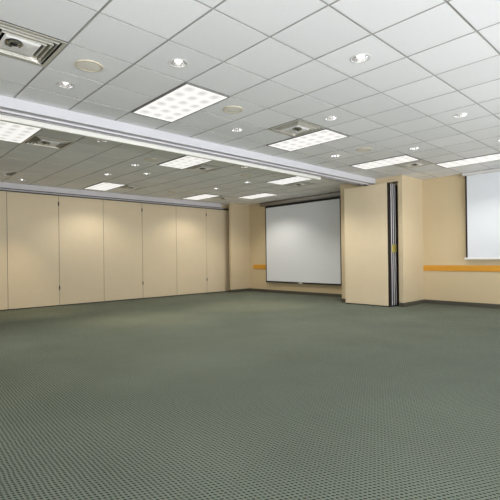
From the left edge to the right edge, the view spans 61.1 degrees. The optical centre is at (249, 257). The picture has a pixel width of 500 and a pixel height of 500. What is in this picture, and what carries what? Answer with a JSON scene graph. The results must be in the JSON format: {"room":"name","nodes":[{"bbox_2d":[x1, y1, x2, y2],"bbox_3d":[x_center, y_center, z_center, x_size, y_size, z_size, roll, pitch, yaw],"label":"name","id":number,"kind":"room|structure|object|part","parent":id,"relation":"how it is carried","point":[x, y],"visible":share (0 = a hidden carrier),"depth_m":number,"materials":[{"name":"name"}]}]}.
{"room":"event hall","nodes":[
{"label":"event hall","id":0,"kind":"room"},
{"bbox_2d":[229,203,249,289],"bbox_3d":[-0.363,-0.332,14.840,0.864,3.069,0.090,-1,0,-43],"label":"wall","id":1,"kind":"structure","parent":0,"point":[239,250],"depth_m":14.77,"materials":[{"name":"beige paint"}]},
{"bbox_2d":[230,288,249,292],"bbox_3d":[-0.347,1.155,14.828,0.864,0.095,0.102,-1,0,-43],"label":"baseboard","id":2,"kind":"structure","parent":1,"relation":"attached to","point":[247,289],"depth_m":14.77,"materials":[{"name":"rubber"}]},
{"bbox_2d":[0,291,499,499],"bbox_3d":[-0.113,1.260,6.023,13.027,0.120,15.355,-1,0,-43],"label":"floor","id":3,"kind":"structure","parent":0,"point":[246,395],"depth_m":3.57,"materials":[{"name":"green carpet"}]},
{"bbox_2d":[0,191,7,310],"bbox_3d":[-6.316,-0.151,9.842,1.205,2.868,0.085,-1,0,-43],"label":"partition panel","id":4,"kind":"object","parent":3,"relation":"on","point":[3,194],"visible":1,"depth_m":10.17,"materials":[{"name":"beige plastic"}]},
{"bbox_2d":[7,191,59,309],"bbox_3d":[-5.431,-0.163,10.668,1.216,2.868,0.097,-1,0,-43],"label":"partition panel","id":5,"kind":"object","parent":3,"relation":"on","point":[32,219],"visible":1,"depth_m":10.61,"materials":[{"name":"beige plastic"}]},
{"bbox_2d":[58,196,103,305],"bbox_3d":[-4.562,-0.174,11.496,1.205,2.868,0.085,-1,0,-43],"label":"partition panel","id":6,"kind":"object","parent":3,"relation":"on","point":[81,237],"visible":0.99,"depth_m":11.44,"materials":[{"name":"beige plastic"}]},
{"bbox_2d":[103,200,142,301],"bbox_3d":[-3.677,-0.186,12.321,1.216,2.868,0.097,-1,0,-43],"label":"partition panel","id":7,"kind":"object","parent":3,"relation":"on","point":[122,221],"visible":1,"depth_m":12.27,"materials":[{"name":"beige plastic"}]},
{"bbox_2d":[142,203,176,298],"bbox_3d":[-2.808,-0.198,13.149,1.205,2.868,0.085,-1,0,-43],"label":"partition panel","id":8,"kind":"object","parent":3,"relation":"on","point":[159,254],"visible":1,"depth_m":13.09,"materials":[{"name":"beige plastic"}]},
{"bbox_2d":[176,206,206,295],"bbox_3d":[-1.924,-0.210,13.974,1.216,2.868,0.097,-1,0,-43],"label":"partition panel","id":9,"kind":"object","parent":3,"relation":"on","point":[191,248],"visible":1,"depth_m":13.92,"materials":[{"name":"beige plastic"}]},
{"bbox_2d":[206,209,229,292],"bbox_3d":[-0.925,-0.224,14.924,1.562,2.868,0.085,-1,0,-43],"label":"partition panel","id":10,"kind":"object","parent":3,"relation":"on","point":[217,221],"visible":0.56,"depth_m":14.69,"materials":[{"name":"beige plastic"}]},
{"bbox_2d":[344,183,390,306],"bbox_3d":[2.831,-0.308,10.280,0.088,2.935,1.192,-1,0,-43],"label":"partition panel","id":11,"kind":"object","parent":3,"relation":"on","point":[366,207],"visible":1,"depth_m":10.20,"materials":[{"name":"beige plastic"}]},
{"bbox_3d":[3.233,-0.300,9.854,0.088,2.861,0.020,-1,0,-43],"label":"edge frame","id":12,"kind":"part","parent":11,"relation":"part of","materials":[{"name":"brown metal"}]},
{"bbox_2d":[390,183,392,306],"bbox_3d":[2.901,-0.309,10.339,0.088,2.935,1.202,-1,0,-43],"label":"partition panel","id":13,"kind":"object","parent":3,"relation":"on","point":[390,183],"visible":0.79,"depth_m":9.90,"materials":[{"name":"metal"}]},
{"bbox_2d":[392,184,396,305],"bbox_3d":[2.985,-0.310,10.392,0.220,2.935,1.240,-1,0,-43],"label":"partition panel","id":14,"kind":"object","parent":3,"relation":"on","point":[394,247],"visible":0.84,"depth_m":9.96,"materials":[{"name":"grey metal"}]},
{"bbox_3d":[3.367,-0.302,9.979,0.088,2.861,0.020,-1,0,-43],"label":"edge frame","id":15,"kind":"part","parent":14,"relation":"part of","materials":[{"name":"grey metal"}]},
{"bbox_2d":[393,184,396,305],"bbox_3d":[3.035,-0.308,10.465,0.088,2.930,1.202,-1,0,-43],"label":"partition panel","id":16,"kind":"object","parent":3,"relation":"on","point":[393,184],"visible":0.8,"depth_m":10.02,"materials":[{"name":"grey metal"}]},
{"bbox_2d":[395,184,398,305],"bbox_3d":[3.098,-0.309,10.531,0.088,2.930,1.192,-1,0,-43],"label":"partition panel","id":17,"kind":"object","parent":3,"relation":"on","point":[395,184],"visible":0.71,"depth_m":10.09,"materials":[{"name":"black metal"}]},
{"bbox_2d":[0,0,499,204],"bbox_3d":[-0.159,-2.108,6.023,13.027,0.501,15.355,-1,0,-43],"label":"ceiling","id":18,"kind":"structure","parent":0,"point":[431,62],"depth_m":4.51,"materials":[{"name":"tile"}]},
{"bbox_2d":[0,170,17,175],"bbox_3d":[-5.283,-1.846,8.925,0.604,0.209,0.604,-1,0,-43],"label":"ceiling vent","id":19,"kind":"object","parent":18,"relation":"in","point":[2,172],"visible":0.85,"depth_m":8.92,"materials":[{"name":"white plastic"}]},
{"bbox_2d":[0,121,41,143],"bbox_3d":[-3.427,-1.858,6.067,0.604,0.113,1.213,-1,0,-43],"label":"ceiling light","id":20,"kind":"object","parent":18,"relation":"attached to","point":[9,132],"visible":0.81,"depth_m":6.13,"materials":[{"name":"grey plastic"}]},
{"bbox_3d":[-3.427,-1.858,6.067,0.604,0.113,1.213,-1,0,-43],"label":"frame","id":21,"kind":"part","parent":20,"relation":"part of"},
{"bbox_2d":[0,20,67,66],"bbox_3d":[-1.990,-1.890,3.652,0.604,0.209,0.604,-1,0,-43],"label":"ceiling vent","id":22,"kind":"object","parent":18,"relation":"in","point":[17,42],"visible":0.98,"depth_m":3.63,"materials":[{"name":"metal"}]},
{"bbox_3d":[-1.989,-1.816,3.652,0.280,0.028,0.280,-1,0,-43],"label":"plate","id":23,"kind":"part","parent":22,"relation":"part of","materials":[{"name":"white plastic"}]},
{"bbox_2d":[23,135,74,149],"bbox_3d":[-3.193,-1.874,6.707,0.604,0.209,0.604,-1,0,-43],"label":"ceiling vent","id":24,"kind":"object","parent":18,"relation":"in","point":[37,140],"visible":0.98,"depth_m":6.65,"materials":[{"name":"white plastic"}]},
{"bbox_3d":[-3.192,-1.800,6.707,0.280,0.028,0.280,-1,0,-43],"label":"plate","id":25,"kind":"part","parent":24,"relation":"part of","materials":[{"name":"white plastic"}]},
{"bbox_2d":[56,81,74,88],"bbox_3d":[-1.964,-1.898,4.514,0.192,0.134,0.192,-1,0,-43],"label":"recessed light","id":26,"kind":"object","parent":18,"relation":"in","point":[67,85],"visible":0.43,"depth_m":4.57,"materials":[{"name":"white"}]},
{"bbox_2d":[75,60,102,71],"bbox_3d":[-1.545,-1.835,4.070,0.252,0.010,0.252,-1,0,-43],"label":"ceiling speaker","id":27,"kind":"object","parent":18,"relation":"attached to","point":[85,65],"visible":1,"depth_m":4.05},
{"bbox_2d":[96,140,107,142],"bbox_3d":[-2.331,-1.893,6.681,0.192,0.134,0.192,-1,0,-43],"label":"recessed light","id":28,"kind":"object","parent":18,"relation":"in","point":[99,141],"visible":0.28,"depth_m":6.75,"materials":[{"name":"white metal"}]},
{"bbox_2d":[83,181,126,190],"bbox_3d":[-3.718,-1.855,10.819,0.604,0.113,1.213,-1,0,-43],"label":"ceiling light","id":29,"kind":"object","parent":18,"relation":"attached to","point":[103,186],"visible":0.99,"depth_m":10.79,"materials":[{"name":"grey plastic"}]},
{"bbox_2d":[118,184,146,189],"bbox_3d":[-3.066,-1.875,11.015,0.604,0.209,0.604,-1,0,-43],"label":"ceiling vent","id":30,"kind":"object","parent":18,"relation":"in","point":[133,187],"visible":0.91,"depth_m":10.94,"materials":[{"name":"white plastic"}]},
{"bbox_2d":[144,158,157,160],"bbox_3d":[-1.861,-1.831,7.961,0.252,0.010,0.252,-1,0,-43],"label":"ceiling speaker","id":31,"kind":"object","parent":18,"relation":"attached to","point":[145,159],"visible":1,"depth_m":7.92},
{"bbox_2d":[168,59,187,67],"bbox_3d":[-0.684,-1.915,4.045,0.192,0.134,0.192,-1,0,-43],"label":"recessed light","id":32,"kind":"object","parent":18,"relation":"in","point":[177,63],"visible":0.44,"depth_m":4.11,"materials":[{"name":"white"}]},
{"bbox_2d":[131,81,229,122],"bbox_3d":[-0.868,-1.893,5.128,0.604,0.113,1.213,-1,0,-43],"label":"ceiling light","id":33,"kind":"object","parent":18,"relation":"attached to","point":[186,99],"visible":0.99,"depth_m":5.05,"materials":[{"name":"grey plastic"}]},
{"bbox_2d":[157,155,212,168],"bbox_3d":[-1.209,-1.888,8.157,0.604,0.113,1.213,-1,0,-43],"label":"ceiling light","id":34,"kind":"object","parent":18,"relation":"attached to","point":[182,162],"visible":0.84,"depth_m":8.21,"materials":[{"name":"grey plastic"}]},
{"bbox_2d":[181,193,220,199],"bbox_3d":[-1.500,-1.884,12.909,0.604,0.113,1.213,-1,0,-43],"label":"ceiling light","id":35,"kind":"object","parent":18,"relation":"attached to","point":[201,196],"visible":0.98,"depth_m":12.83,"materials":[{"name":"white"}]},
{"bbox_2d":[185,164,222,172],"bbox_3d":[-0.975,-1.904,8.797,0.604,0.209,0.604,-1,0,-43],"label":"ceiling vent","id":36,"kind":"object","parent":18,"relation":"in","point":[205,168],"visible":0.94,"depth_m":8.73,"materials":[{"name":"white plastic"}]},
{"bbox_3d":[-0.974,-1.830,8.797,0.280,0.028,0.280,-1,0,-43],"label":"plate","id":37,"kind":"part","parent":36,"relation":"part of","materials":[{"name":"white plastic"}]},
{"bbox_2d":[212,195,235,198],"bbox_3d":[-0.848,-1.905,13.106,0.604,0.209,0.604,-1,0,-43],"label":"ceiling vent","id":38,"kind":"object","parent":18,"relation":"in","point":[221,196],"visible":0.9,"depth_m":13.02,"materials":[{"name":"white plastic"}]},
{"bbox_2d":[223,106,242,112],"bbox_3d":[-0.214,-1.853,5.325,0.252,0.010,0.252,-1,0,-43],"label":"ceiling speaker","id":39,"kind":"object","parent":18,"relation":"attached to","point":[229,109],"visible":1,"depth_m":5.30},
{"bbox_2d":[231,128,243,131],"bbox_3d":[-0.190,-1.922,6.186,0.192,0.134,0.192,-1,0,-43],"label":"recessed light","id":40,"kind":"object","parent":18,"relation":"in","point":[232,129],"visible":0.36,"depth_m":6.25,"materials":[{"name":"white"}]},
{"bbox_2d":[237,192,278,198],"bbox_3d":[0.223,-1.908,12.858,0.604,0.113,1.213,-1,0,-43],"label":"ceiling light","id":41,"kind":"object","parent":18,"relation":"attached to","point":[259,195],"visible":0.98,"depth_m":12.78,"materials":[{"name":"white plastic"}]},
{"bbox_2d":[266,176,311,184],"bbox_3d":[1.008,-1.918,10.248,0.604,0.113,1.213,-1,0,-43],"label":"ceiling light","id":42,"kind":"object","parent":18,"relation":"attached to","point":[293,179],"visible":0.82,"depth_m":10.30,"materials":[{"name":"grey plastic"}]},
{"bbox_2d":[267,119,325,136],"bbox_3d":[0.672,-1.926,6.161,0.604,0.209,0.604,-1,0,-43],"label":"ceiling vent","id":43,"kind":"object","parent":18,"relation":"in","point":[298,127],"visible":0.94,"depth_m":6.10,"materials":[{"name":"white plastic"}]},
{"bbox_3d":[0.673,-1.852,6.161,0.280,0.028,0.280,-1,0,-43],"label":"plate","id":44,"kind":"part","parent":43,"relation":"part of","materials":[{"name":"white plastic"}]},
{"bbox_2d":[284,181,313,186],"bbox_3d":[1.243,-1.934,10.888,0.604,0.209,0.604,-1,0,-43],"label":"ceiling vent","id":45,"kind":"object","parent":18,"relation":"in","point":[296,184],"visible":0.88,"depth_m":10.82,"materials":[{"name":"white plastic"}]},
{"bbox_2d":[266,128,349,151],"bbox_3d":[0.906,-1.917,6.801,0.604,0.113,1.213,-1,0,-43],"label":"ceiling light","id":46,"kind":"object","parent":18,"relation":"attached to","point":[325,135],"visible":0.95,"depth_m":6.76,"materials":[{"name":"grey plastic"}]},
{"bbox_2d":[324,116,337,120],"bbox_3d":[1.090,-1.939,5.717,0.192,0.134,0.192,-1,0,-43],"label":"recessed light","id":47,"kind":"object","parent":18,"relation":"in","point":[328,118],"visible":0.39,"depth_m":5.78,"materials":[{"name":"white"}]},
{"bbox_2d":[350,53,370,62],"bbox_3d":[1.039,-1.938,3.994,0.192,0.134,0.192,-1,0,-43],"label":"recessed light","id":48,"kind":"object","parent":18,"relation":"in","point":[358,58],"visible":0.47,"depth_m":4.05,"materials":[{"name":"white"}]},
{"bbox_2d":[357,148,371,151],"bbox_3d":[2.003,-1.883,7.415,0.252,0.010,0.252,-1,0,-43],"label":"ceiling speaker","id":49,"kind":"object","parent":18,"relation":"attached to","point":[359,149],"visible":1,"depth_m":7.39},
{"bbox_2d":[350,154,420,169],"bbox_3d":[2.681,-1.941,8.473,0.604,0.113,1.213,-1,0,-43],"label":"ceiling light","id":50,"kind":"object","parent":18,"relation":"attached to","point":[405,158],"visible":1,"depth_m":8.44,"materials":[{"name":"grey plastic"}]},
{"bbox_2d":[394,159,433,168],"bbox_3d":[3.333,-1.962,8.670,0.604,0.209,0.604,-1,0,-43],"label":"ceiling vent","id":51,"kind":"object","parent":18,"relation":"in","point":[421,162],"visible":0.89,"depth_m":8.61,"materials":[{"name":"white plastic"}]},
{"bbox_3d":[3.334,-1.888,8.670,0.280,0.028,0.280,-1,0,-43],"label":"plate","id":52,"kind":"part","parent":51,"relation":"part of","materials":[{"name":"white plastic"}]},
{"bbox_2d":[453,113,467,117],"bbox_3d":[2.813,-1.962,5.667,0.192,0.134,0.192,-1,0,-43],"label":"recessed light","id":53,"kind":"object","parent":18,"relation":"in","point":[459,115],"visible":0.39,"depth_m":5.72,"materials":[{"name":"white"}]},
{"bbox_2d":[435,153,499,167],"bbox_3d":[4.404,-1.964,8.422,0.604,0.113,1.213,-1,0,-43],"label":"ceiling light","id":54,"kind":"object","parent":18,"relation":"attached to","point":[496,156],"visible":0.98,"depth_m":8.42,"materials":[{"name":"grey plastic"}]},
{"bbox_2d":[249,174,499,303],"bbox_3d":[4.529,-0.573,10.422,0.200,3.419,15.355,-1,0,-43],"label":"wall","id":55,"kind":"structure","parent":0,"point":[444,215],"depth_m":10.19,"materials":[{"name":"beige paint"}]},
{"bbox_2d":[0,182,228,210],"bbox_3d":[-5.070,-1.733,11.239,12.627,0.139,0.620,-1,0,-43],"label":"track","id":56,"kind":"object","parent":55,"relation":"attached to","point":[2,184],"depth_m":11.77,"materials":[{"name":"metal"}]},
{"bbox_2d":[253,265,265,268],"bbox_3d":[1.628,0.311,13.351,0.022,0.150,4.385,-1,0,-43],"label":"trim","id":57,"kind":"structure","parent":55,"relation":"attached to","point":[254,266],"depth_m":14.71,"materials":[{"name":"orange wood"}]},
{"bbox_2d":[260,192,341,285],"bbox_3d":[1.583,-0.521,13.276,0.164,2.706,3.448,-1,0,-43],"label":"projection screen","id":58,"kind":"object","parent":55,"relation":"attached to","point":[303,234],"visible":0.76,"depth_m":13.13,"materials":[{"name":"fabric"}]},
{"bbox_2d":[250,288,499,308],"bbox_3d":[4.418,1.091,9.644,1.062,0.095,14.005,-1,0,-43],"label":"baseboard","id":59,"kind":"structure","parent":55,"relation":"attached to","point":[471,304],"depth_m":10.32,"materials":[{"name":"rubber"}]},
{"bbox_2d":[423,265,499,271],"bbox_3d":[6.946,0.230,7.708,0.022,0.137,7.705,-1,0,-43],"label":"trim","id":60,"kind":"structure","parent":55,"relation":"attached to","point":[478,268],"depth_m":9.83,"materials":[{"name":"brown wood"}]},
{"bbox_2d":[462,168,499,259],"bbox_3d":[5.787,-0.946,8.809,0.165,1.971,2.553,-1,0,-43],"label":"projection screen","id":61,"kind":"object","parent":55,"relation":"attached to","point":[482,188],"visible":1,"depth_m":9.43,"materials":[{"name":"fabric"}]},
{"bbox_2d":[340,175,423,302],"bbox_3d":[3.336,-0.382,10.780,1.050,3.069,1.695,-1,0,-43],"label":"wall","id":62,"kind":"structure","parent":0,"point":[409,189],"depth_m":10.14,"materials":[{"name":"beige paint"}]},
{"bbox_2d":[0,109,371,185],"bbox_3d":[-1.359,-1.746,6.533,11.572,0.214,0.380,-1,0,-43],"label":"track","id":63,"kind":"object","parent":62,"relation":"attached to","point":[5,115],"visible":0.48,"depth_m":6.25,"materials":[{"name":"white metal"}]},
{"bbox_2d":[0,95,374,183],"bbox_3d":[-1.257,-1.788,6.427,11.577,0.132,0.275,-1,0,-43],"label":"trim","id":64,"kind":"structure","parent":62,"relation":"attached to","point":[6,103],"depth_m":6.12,"materials":[{"name":"paint"}]}
]}

